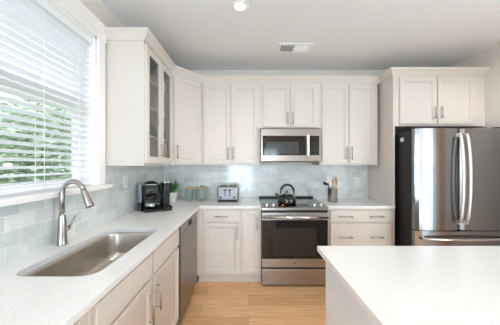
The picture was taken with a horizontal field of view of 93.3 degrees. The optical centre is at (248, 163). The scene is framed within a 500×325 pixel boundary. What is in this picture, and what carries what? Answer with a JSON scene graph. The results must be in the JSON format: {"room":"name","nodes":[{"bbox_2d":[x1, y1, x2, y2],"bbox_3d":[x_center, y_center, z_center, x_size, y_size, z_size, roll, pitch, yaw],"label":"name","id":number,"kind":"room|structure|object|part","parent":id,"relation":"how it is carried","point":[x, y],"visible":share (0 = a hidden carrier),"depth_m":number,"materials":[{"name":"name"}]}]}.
{"room":"kitchen","nodes":[
{"label":"kitchen","id":0,"kind":"room"},
{"bbox_2d":[1,0,124,264],"bbox_3d":[-1.280,0.030,-0.512,0.150,2.740,7.775,0,0,0],"label":"wall","id":1,"kind":"structure","parent":0,"point":[98,8],"depth_m":1.95,"materials":[{"name":"paint"}]},
{"bbox_2d":[0,0,112,206],"bbox_3d":[-1.248,-0.469,1.087,0.215,1.338,1.793,0,0,0],"label":"window","id":2,"kind":"structure","parent":1,"relation":"in","point":[76,11],"depth_m":1.85,"materials":[{"name":"white paint"}]},
{"bbox_3d":[-1.330,-0.718,1.087,0.040,0.545,1.533,0,0,0],"label":"sash","id":3,"kind":"part","parent":2,"relation":"part of","materials":[{"name":"white paint"}]},
{"bbox_3d":[-1.330,-0.135,1.087,0.040,0.610,1.533,0,0,0],"label":"sash","id":4,"kind":"part","parent":2,"relation":"part of","materials":[{"name":"white paint"}]},
{"bbox_2d":[0,0,92,194],"bbox_3d":[-1.258,-0.416,1.087,0.075,1.143,1.525,0,0,0],"label":"window blind","id":5,"kind":"object","parent":2,"relation":"attached to","point":[32,19],"visible":0.98,"depth_m":1.43,"materials":[{"name":"white plastic"}]},
{"bbox_3d":[-1.260,0.146,1.087,0.050,0.017,1.515,0,0,0],"label":"rail","id":6,"kind":"part","parent":5,"relation":"part of","materials":[{"name":"white"}]},
{"bbox_3d":[-1.248,0.184,1.087,0.215,0.032,1.793,0,0,0],"label":"sill","id":7,"kind":"part","parent":2,"relation":"part of","materials":[{"name":"white paint"}]},
{"bbox_3d":[-1.280,-0.405,1.087,0.150,1.210,1.573,0,0,0],"label":"frame","id":8,"kind":"part","parent":2,"relation":"part of","materials":[{"name":"white paint"}]},
{"bbox_3d":[-1.188,-1.071,1.087,0.034,0.133,1.773,0,0,0],"label":"head casing","id":9,"kind":"part","parent":2,"relation":"part of","materials":[{"name":"white paint"}]},
{"bbox_3d":[-1.196,-0.422,1.087,0.019,1.175,1.743,0,0,0],"label":"casing","id":10,"kind":"part","parent":2,"relation":"part of","materials":[{"name":"white paint"}]},
{"bbox_2d":[0,165,164,264],"bbox_3d":[-1.200,0.251,1.483,0.008,0.470,3.766,0,0,0],"label":"tile backsplash","id":11,"kind":"structure","parent":1,"relation":"attached to","point":[25,228],"depth_m":1.59,"materials":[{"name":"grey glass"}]},
{"bbox_2d":[123,176,127,187],"bbox_3d":[-1.192,0.175,2.290,0.008,0.116,0.072,0,0,0],"label":"wall outlet","id":12,"kind":"object","parent":11,"relation":"attached to","point":[125,178],"visible":1,"depth_m":2.28,"materials":[{"name":"white plastic"}]},
{"bbox_2d":[105,41,171,165],"bbox_3d":[-1.016,-0.522,2.337,0.377,1.075,0.705,0,0,0],"label":"upper cabinet","id":13,"kind":"object","parent":1,"relation":"attached to","point":[131,97],"visible":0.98,"depth_m":1.99,"materials":[{"name":"paint"}]},
{"bbox_3d":[-0.870,-0.510,2.165,0.020,1.004,0.336,0,0,0],"label":"door","id":14,"kind":"part","parent":13,"relation":"part of","materials":[{"name":"paint"}]},
{"bbox_2d":[150,80,167,96],"bbox_3d":[-1.047,-0.767,2.337,0.292,0.016,0.668,0,0,0],"label":"shelf","id":15,"kind":"object","parent":13,"relation":"attached to","point":[153,87],"depth_m":2.44,"materials":[{"name":"glass"}]},
{"bbox_2d":[150,107,167,118],"bbox_3d":[-1.047,-0.517,2.337,0.292,0.016,0.668,0,0,0],"label":"shelf","id":16,"kind":"object","parent":13,"relation":"attached to","point":[153,113],"depth_m":2.43,"materials":[{"name":"paint"}]},
{"bbox_2d":[150,135,167,141],"bbox_3d":[-1.047,-0.257,2.337,0.292,0.016,0.668,0,0,0],"label":"shelf","id":17,"kind":"object","parent":13,"relation":"attached to","point":[152,138],"depth_m":2.40,"materials":[{"name":"paint"}]},
{"bbox_3d":[-0.870,-0.510,2.504,0.020,1.004,0.324,0,0,0],"label":"door","id":18,"kind":"part","parent":13,"relation":"part of","materials":[{"name":"paint"}]},
{"bbox_2d":[104,27,489,83],"bbox_3d":[0.787,-1.076,2.483,3.983,0.082,1.113,0,0,0],"label":"crown molding","id":19,"kind":"structure","parent":13,"relation":"attached to","point":[144,34],"depth_m":2.76,"materials":[{"name":"paint"}]},
{"bbox_2d":[171,73,201,164],"bbox_3d":[-0.898,-0.522,3.028,0.595,1.075,0.675,0,0,0],"label":"upper cabinet","id":20,"kind":"object","parent":1,"relation":"attached to","point":[186,93],"visible":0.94,"depth_m":2.84,"materials":[{"name":"paint"}]},
{"bbox_2d":[177,275,325,324],"bbox_3d":[0.787,1.450,-0.512,4.285,0.100,8.075,0,0,0],"label":"floor","id":21,"kind":"structure","parent":0,"point":[209,303],"depth_m":2.33,"materials":[{"name":"brown wood"}]},
{"bbox_2d":[73,312,86,324],"bbox_3d":[-0.872,0.958,0.514,0.665,0.884,0.708,0,0,0],"label":"base cabinet","id":22,"kind":"object","parent":21,"relation":"on","point":[83,320],"visible":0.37,"depth_m":0.84,"materials":[{"name":"paint"}]},
{"bbox_2d":[0,198,260,324],"bbox_3d":[-0.525,0.501,1.758,1.342,0.030,3.216,0,0,0],"label":"countertop","id":23,"kind":"structure","parent":22,"relation":"on","point":[24,300],"depth_m":1.06,"materials":[{"name":"white stone"}]},
{"bbox_2d":[56,179,93,245],"bbox_3d":[-1.044,0.289,1.452,0.219,0.394,0.112,0,0,0],"label":"kitchen faucet","id":24,"kind":"object","parent":23,"relation":"on","point":[62,228],"visible":1,"depth_m":1.41,"materials":[{"name":"silver metal"}]},
{"bbox_3d":[-1.120,0.368,1.476,0.038,0.099,0.071,0,0,13],"label":"handle","id":25,"kind":"part","parent":24,"relation":"part of","materials":[{"name":"silver metal"}]},
{"bbox_3d":[-1.061,0.204,1.425,0.156,0.224,0.028,0,0,0],"label":"spout","id":26,"kind":"part","parent":24,"relation":"part of","materials":[{"name":"silver metal"}]},
{"bbox_2d":[23,232,153,275],"bbox_3d":[-0.857,0.616,1.403,0.401,0.200,0.787,0,0,0],"label":"sink","id":27,"kind":"object","parent":23,"relation":"in","point":[93,257],"visible":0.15,"depth_m":1.57,"materials":[{"name":"metal"}]},
{"bbox_2d":[138,181,172,212],"bbox_3d":[-0.992,0.334,2.502,0.320,0.305,0.287,0,0,-28],"label":"coffee maker","id":28,"kind":"object","parent":23,"relation":"on","point":[153,199],"visible":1,"depth_m":2.47,"materials":[{"name":"black plastic"}]},
{"bbox_3d":[-1.142,0.444,2.484,0.037,0.084,0.122,0,0,-28],"label":"tank","id":29,"kind":"part","parent":28,"relation":"part of","materials":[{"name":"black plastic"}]},
{"bbox_2d":[162,205,172,208],"bbox_3d":[-0.865,0.453,2.509,0.089,0.013,0.169,0,0,-28],"label":"drip tray","id":30,"kind":"object","parent":28,"relation":"on","point":[163,206],"depth_m":2.48,"materials":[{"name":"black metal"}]},
{"bbox_2d":[167,180,178,201],"bbox_3d":[-0.979,0.337,3.051,0.227,0.298,0.234,0,0,21],"label":"potted plant","id":31,"kind":"object","parent":23,"relation":"on","point":[173,195],"visible":0.62,"depth_m":3.01,"materials":[{"name":"green plant"}]},
{"bbox_3d":[-0.985,0.425,3.050,0.116,0.122,0.116,0,0,0],"label":"pot","id":32,"kind":"part","parent":31,"relation":"part of","materials":[{"name":"white ceramic"}]},
{"bbox_2d":[185,186,193,200],"bbox_3d":[-0.790,0.393,3.170,0.114,0.186,0.114,0,0,0],"label":"glass canister","id":33,"kind":"object","parent":23,"relation":"on","point":[189,186],"visible":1,"depth_m":3.16,"materials":[{"name":"clear glass"}]},
{"bbox_2d":[196,185,206,200],"bbox_3d":[-0.638,0.387,3.180,0.143,0.198,0.143,0,0,0],"label":"glass canister","id":34,"kind":"object","parent":23,"relation":"on","point":[201,187],"visible":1,"depth_m":3.14,"materials":[{"name":"clear glass"}]},
{"bbox_2d":[217,185,238,201],"bbox_3d":[-0.268,0.387,3.119,0.264,0.198,0.278,0,0,0],"label":"toaster","id":35,"kind":"object","parent":23,"relation":"on","point":[225,193],"visible":1,"depth_m":3.00,"materials":[{"name":"silver metal"}]},
{"bbox_3d":[-0.268,0.378,3.003,0.230,0.148,0.003,0,0,0],"label":"panel","id":36,"kind":"part","parent":35,"relation":"part of","materials":[{"name":"metal"}]},
{"bbox_2d":[87,229,178,324],"bbox_3d":[-0.872,0.958,1.417,0.665,0.884,1.097,0,0,0],"label":"base cabinet","id":37,"kind":"object","parent":21,"relation":"on","point":[149,294],"visible":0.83,"depth_m":1.35,"materials":[{"name":"paint"}]},
{"bbox_3d":[-0.582,0.599,1.147,0.020,0.133,0.515,0,0,0],"label":"drawer","id":38,"kind":"part","parent":37,"relation":"part of","materials":[{"name":"paint"}]},
{"bbox_3d":[-0.582,0.980,1.147,0.020,0.590,0.515,0,0,0],"label":"door","id":39,"kind":"part","parent":37,"relation":"part of","materials":[{"name":"paint"}]},
{"bbox_3d":[-0.556,0.835,1.360,0.033,0.190,0.011,0,0,0],"label":"handle","id":40,"kind":"part","parent":37,"relation":"part of","materials":[{"name":"silver metal"}]},
{"bbox_3d":[-0.556,0.820,1.469,0.033,0.170,0.011,0,0,0],"label":"handle","id":41,"kind":"part","parent":37,"relation":"part of","materials":[{"name":"silver metal"}]},
{"bbox_3d":[-0.582,0.599,1.690,0.020,0.133,0.515,0,0,0],"label":"drawer","id":42,"kind":"part","parent":37,"relation":"part of","materials":[{"name":"paint"}]},
{"bbox_3d":[-0.582,0.980,1.688,0.020,0.590,0.510,0,0,0],"label":"door","id":43,"kind":"part","parent":37,"relation":"part of","materials":[{"name":"paint"}]},
{"bbox_2d":[176,212,196,324],"bbox_3d":[-0.867,0.959,2.277,0.610,0.882,0.620,0,0,0],"label":"dishwasher","id":44,"kind":"object","parent":21,"relation":"on","point":[187,245],"visible":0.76,"depth_m":2.18,"materials":[{"name":"grey metal"}]},
{"bbox_3d":[-0.581,0.560,2.277,0.033,0.074,0.616,0,0,0],"label":"control panel","id":45,"kind":"part","parent":44,"relation":"part of","materials":[{"name":"metal"}]},
{"bbox_2d":[197,211,197,275],"bbox_3d":[-0.617,0.958,2.676,0.050,0.884,0.171,0,0,0],"label":"cabinet filler","id":46,"kind":"object","parent":21,"relation":"on","point":[197,211],"visible":0.07,"depth_m":2.74,"materials":[{"name":"paint"}]},
{"bbox_2d":[198,209,240,281],"bbox_3d":[-0.343,0.958,3.042,0.502,0.884,0.665,0,0,0],"label":"base cabinet","id":47,"kind":"object","parent":21,"relation":"on","point":[219,230],"visible":0.95,"depth_m":2.75,"materials":[{"name":"paint"}]},
{"bbox_3d":[-0.316,0.608,2.752,0.407,0.135,0.020,0,0,0],"label":"drawer","id":48,"kind":"part","parent":47,"relation":"part of","materials":[{"name":"paint"}]},
{"bbox_3d":[-0.316,0.983,2.752,0.407,0.585,0.020,0,0,0],"label":"door","id":49,"kind":"part","parent":47,"relation":"part of","materials":[{"name":"paint"}]},
{"bbox_2d":[241,209,260,281],"bbox_3d":[0.028,0.958,3.042,0.238,0.884,0.665,0,0,0],"label":"base cabinet","id":50,"kind":"object","parent":21,"relation":"on","point":[250,218],"visible":0.85,"depth_m":2.75,"materials":[{"name":"paint"}]},
{"bbox_2d":[259,196,328,284],"bbox_3d":[0.528,0.927,2.993,0.762,0.946,0.738,0,0,0],"label":"electric range","id":51,"kind":"object","parent":21,"relation":"on","point":[291,235],"visible":0.9,"depth_m":2.69,"materials":[{"name":"grey metal"}]},
{"bbox_2d":[275,184,295,204],"bbox_3d":[0.462,0.355,2.845,0.230,0.240,0.228,0,0,32],"label":"kettle","id":52,"kind":"object","parent":51,"relation":"on","point":[286,198],"visible":1,"depth_m":2.78,"materials":[{"name":"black metal"}]},
{"bbox_3d":[0.468,0.305,2.846,0.191,0.138,0.028,0,0,-12],"label":"handle","id":53,"kind":"part","parent":52,"relation":"part of","materials":[{"name":"black plastic"}]},
{"bbox_2d":[259,198,323,203],"bbox_3d":[0.528,0.485,3.095,0.762,0.019,0.510,0,0,0],"label":"cooktop","id":54,"kind":"object","parent":51,"relation":"in","point":[262,200],"depth_m":3.00,"materials":[{"name":"black glass"}]},
{"bbox_3d":[0.528,1.286,2.707,0.750,0.179,0.043,0,0,0],"label":"storage drawer","id":55,"kind":"part","parent":51,"relation":"part of","materials":[{"name":"metal"}]},
{"bbox_3d":[0.528,0.500,2.763,0.758,0.050,0.155,0,0,0],"label":"control panel","id":56,"kind":"part","parent":51,"relation":"part of","materials":[{"name":"metal"}]},
{"bbox_3d":[0.528,0.867,2.707,0.750,0.623,0.043,0,0,0],"label":"oven door","id":57,"kind":"part","parent":51,"relation":"part of","materials":[{"name":"metal"}]},
{"bbox_3d":[0.528,0.858,2.681,0.748,0.440,0.006,0,0,0],"label":"door glass","id":58,"kind":"part","parent":51,"relation":"part of","materials":[{"name":"black glass"}]},
{"bbox_3d":[0.528,0.600,2.655,0.730,0.036,0.061,0,0,0],"label":"oven handle","id":59,"kind":"part","parent":51,"relation":"part of","materials":[{"name":"metal"}]},
{"bbox_2d":[326,263,374,324],"bbox_3d":[1.148,0.958,0.407,1.424,0.884,1.915,0,0,0],"label":"kitchen island","id":60,"kind":"object","parent":21,"relation":"on","point":[342,308],"visible":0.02,"depth_m":1.14,"materials":[{"name":"paint"}]},
{"bbox_2d":[317,246,499,324],"bbox_3d":[1.153,0.501,0.401,1.493,0.030,2.002,0,0,0],"label":"island countertop","id":61,"kind":"structure","parent":60,"relation":"on","point":[394,285],"depth_m":0.98,"materials":[{"name":"white stone"}]},
{"bbox_2d":[327,209,393,245],"bbox_3d":[1.305,0.958,3.042,0.788,0.884,0.665,0,0,0],"label":"base cabinet","id":62,"kind":"object","parent":21,"relation":"on","point":[346,227],"visible":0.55,"depth_m":2.74,"materials":[{"name":"paint"}]},
{"bbox_2d":[314,198,394,208],"bbox_3d":[1.304,0.501,3.049,0.789,0.030,0.634,0,0,0],"label":"countertop","id":63,"kind":"structure","parent":62,"relation":"on","point":[342,203],"depth_m":2.83,"materials":[{"name":"white stone"}]},
{"bbox_2d":[328,188,336,201],"bbox_3d":[1.085,0.398,3.050,0.123,0.176,0.123,0,0,0],"label":"utensil holder","id":64,"kind":"object","parent":63,"relation":"on","point":[332,192],"visible":0.93,"depth_m":3.00,"materials":[{"name":"metal"}]},
{"bbox_3d":[1.309,0.833,2.752,0.713,0.285,0.020,0,0,0],"label":"drawer","id":65,"kind":"part","parent":62,"relation":"part of","materials":[{"name":"paint"}]},
{"bbox_3d":[1.309,0.608,2.752,0.713,0.135,0.020,0,0,0],"label":"drawer","id":66,"kind":"part","parent":62,"relation":"part of","materials":[{"name":"paint"}]},
{"bbox_2d":[368,76,484,245],"bbox_3d":[2.240,0.170,3.049,1.079,2.460,0.651,0,0,0],"label":"tall cabinet","id":67,"kind":"object","parent":21,"relation":"on","point":[404,103],"visible":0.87,"depth_m":2.78,"materials":[{"name":"paint"}]},
{"bbox_3d":[1.711,0.170,3.075,0.022,2.460,0.598,0,0,0],"label":"panel","id":68,"kind":"part","parent":67,"relation":"part of","materials":[{"name":"paint"}]},
{"bbox_3d":[1.986,-0.740,2.766,0.428,0.545,0.020,0,0,0],"label":"door","id":69,"kind":"part","parent":67,"relation":"part of","materials":[{"name":"paint"}]},
{"bbox_3d":[2.428,-0.740,2.766,0.428,0.545,0.020,0,0,0],"label":"door","id":70,"kind":"part","parent":67,"relation":"part of","materials":[{"name":"paint"}]},
{"bbox_2d":[395,127,499,245],"bbox_3d":[2.228,0.504,2.858,0.944,1.791,0.944,0,0,0],"label":"refrigerator","id":71,"kind":"object","parent":21,"relation":"on","point":[447,180],"visible":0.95,"depth_m":2.47,"materials":[{"name":"grey metal"}]},
{"bbox_3d":[1.992,0.160,2.502,0.468,1.070,0.080,0,0,0],"label":"door","id":72,"kind":"part","parent":71,"relation":"part of","materials":[{"name":"metal"}]},
{"bbox_3d":[2.228,1.022,2.505,0.941,0.635,0.074,0,0,0],"label":"freezer drawer","id":73,"kind":"part","parent":71,"relation":"part of","materials":[{"name":"metal"}]},
{"bbox_3d":[2.192,0.152,2.434,0.034,0.945,0.088,0,0,0],"label":"handle","id":74,"kind":"part","parent":71,"relation":"part of","materials":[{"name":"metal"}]},
{"bbox_3d":[2.264,0.152,2.434,0.034,0.945,0.088,0,0,0],"label":"handle","id":75,"kind":"part","parent":71,"relation":"part of","materials":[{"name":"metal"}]},
{"bbox_3d":[2.465,0.160,2.502,0.468,1.070,0.080,0,0,0],"label":"door","id":76,"kind":"part","parent":71,"relation":"part of","materials":[{"name":"metal"}]},
{"bbox_2d":[190,70,395,164],"bbox_3d":[0.787,0.030,3.450,4.285,2.740,0.150,0,0,0],"label":"wall","id":77,"kind":"structure","parent":0,"point":[201,72],"depth_m":3.38,"materials":[{"name":"paint"}]},
{"bbox_2d":[202,84,259,164],"bbox_3d":[-0.225,-0.522,3.177,0.750,1.075,0.378,0,0,0],"label":"upper cabinet","id":78,"kind":"object","parent":77,"relation":"attached to","point":[230,112],"visible":1,"depth_m":3.03,"materials":[{"name":"paint"}]},
{"bbox_3d":[-0.405,-0.510,3.030,0.340,1.004,0.020,0,0,0],"label":"door","id":79,"kind":"part","parent":78,"relation":"part of","materials":[{"name":"paint"}]},
{"bbox_3d":[-0.051,-0.510,3.030,0.339,1.004,0.020,0,0,0],"label":"door","id":80,"kind":"part","parent":78,"relation":"part of","materials":[{"name":"paint"}]},
{"bbox_2d":[165,165,367,197],"bbox_3d":[0.252,0.658,3.370,2.895,1.284,0.008,0,0,0],"label":"tile backsplash","id":81,"kind":"structure","parent":77,"relation":"attached to","point":[260,180],"depth_m":3.37,"materials":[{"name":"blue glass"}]},
{"bbox_2d":[327,176,331,184],"bbox_3d":[1.155,0.235,3.362,0.072,0.116,0.008,0,0,0],"label":"wall outlet","id":82,"kind":"object","parent":81,"relation":"attached to","point":[329,178],"visible":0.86,"depth_m":3.36,"materials":[{"name":"white plastic"}]},
{"bbox_2d":[354,177,358,184],"bbox_3d":[1.545,0.245,3.362,0.072,0.116,0.008,0,0,0],"label":"wall outlet","id":83,"kind":"object","parent":81,"relation":"attached to","point":[356,179],"visible":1,"depth_m":3.36,"materials":[{"name":"white plastic"}]},
{"bbox_2d":[260,84,318,128],"bbox_3d":[0.531,-0.757,3.177,0.760,0.605,0.378,0,0,0],"label":"upper cabinet","id":84,"kind":"object","parent":77,"relation":"attached to","point":[281,105],"visible":0.94,"depth_m":3.03,"materials":[{"name":"paint"}]},
{"bbox_3d":[0.361,-0.743,3.030,0.332,0.538,0.020,0,0,0],"label":"door","id":85,"kind":"part","parent":84,"relation":"part of","materials":[{"name":"paint"}]},
{"bbox_2d":[260,128,320,161],"bbox_3d":[0.531,-0.239,3.136,0.756,0.426,0.458,0,0,0],"label":"microwave","id":86,"kind":"object","parent":84,"relation":"attached to","point":[276,144],"visible":1,"depth_m":2.95,"materials":[{"name":"grey metal"}]},
{"bbox_3d":[0.448,-0.232,2.953,0.541,0.244,0.004,0,0,0],"label":"door glass","id":87,"kind":"part","parent":86,"relation":"part of","materials":[{"name":"black glass"}]},
{"bbox_3d":[0.739,-0.232,2.931,0.028,0.260,0.048,0,0,0],"label":"door handle","id":88,"kind":"part","parent":86,"relation":"part of","materials":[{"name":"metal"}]},
{"bbox_3d":[0.823,-0.232,2.953,0.124,0.244,0.004,0,0,0],"label":"control panel","id":89,"kind":"part","parent":86,"relation":"part of","materials":[{"name":"black glass"}]},
{"bbox_3d":[0.705,-0.743,3.030,0.332,0.538,0.020,0,0,0],"label":"door","id":90,"kind":"part","parent":84,"relation":"part of","materials":[{"name":"paint"}]},
{"bbox_2d":[312,84,376,164],"bbox_3d":[1.287,-0.522,3.177,0.750,1.075,0.378,0,0,0],"label":"upper cabinet","id":91,"kind":"object","parent":77,"relation":"attached to","point":[347,112],"visible":0.97,"depth_m":3.03,"materials":[{"name":"paint"}]},
{"bbox_3d":[1.111,-0.510,3.030,0.335,1.004,0.020,0,0,0],"label":"door","id":92,"kind":"part","parent":91,"relation":"part of","materials":[{"name":"paint"}]},
{"bbox_3d":[1.460,-0.510,3.030,0.337,1.004,0.020,0,0,0],"label":"door","id":93,"kind":"part","parent":91,"relation":"part of","materials":[{"name":"paint"}]},
{"bbox_2d":[101,0,499,69],"bbox_3d":[0.787,-1.390,-0.512,4.285,0.100,8.075,0,0,0],"label":"ceiling","id":94,"kind":"structure","parent":0,"point":[195,34],"depth_m":2.37,"materials":[{"name":"paint"}]},
{"bbox_2d":[231,0,248,11],"bbox_3d":[-0.070,-1.336,2.000,0.152,0.006,0.152,0,0,0],"label":"recessed light","id":95,"kind":"object","parent":94,"relation":"in","point":[238,5],"visible":1,"depth_m":1.99,"materials":[{"name":"white plastic"}]},
{"bbox_2d":[276,43,312,52],"bbox_3d":[0.525,-1.333,2.723,0.380,0.014,0.215,0,0,0],"label":"ceiling vent","id":96,"kind":"object","parent":94,"relation":"in","point":[282,47],"visible":1,"depth_m":2.70,"materials":[{"name":"white plastic"}]},
{"bbox_2d":[451,43,499,127],"bbox_3d":[2.855,0.030,-0.512,0.150,2.740,7.775,0,0,0],"label":"wall","id":97,"kind":"structure","parent":0,"point":[490,57],"depth_m":2.71,"materials":[{"name":"paint"}]},
{"label":"outside","id":98,"kind":"structure","parent":0,"visible":0},
{"bbox_3d":[0.000,1.950,0.000,80.000,0.100,80.000,0,0,0],"label":"ground","id":99,"kind":"structure","parent":98,"visible":0},
{"bbox_2d":[0,98,70,186],"bbox_3d":[-6.190,-0.113,7.231,3.107,4.039,3.084,0,0,0],"label":"tree","id":100,"kind":"object","parent":99,"relation":"on","point":[2,137],"visible":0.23,"depth_m":6.44,"materials":[{"name":"green plant"}]},
{"bbox_2d":[10,104,69,178],"bbox_3d":[-8.586,-0.606,11.242,4.338,5.024,4.293,0,0,0],"label":"tree","id":101,"kind":"object","parent":99,"relation":"on","point":[42,104],"visible":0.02,"depth_m":10.16,"materials":[{"name":"green plant"}]}
]}

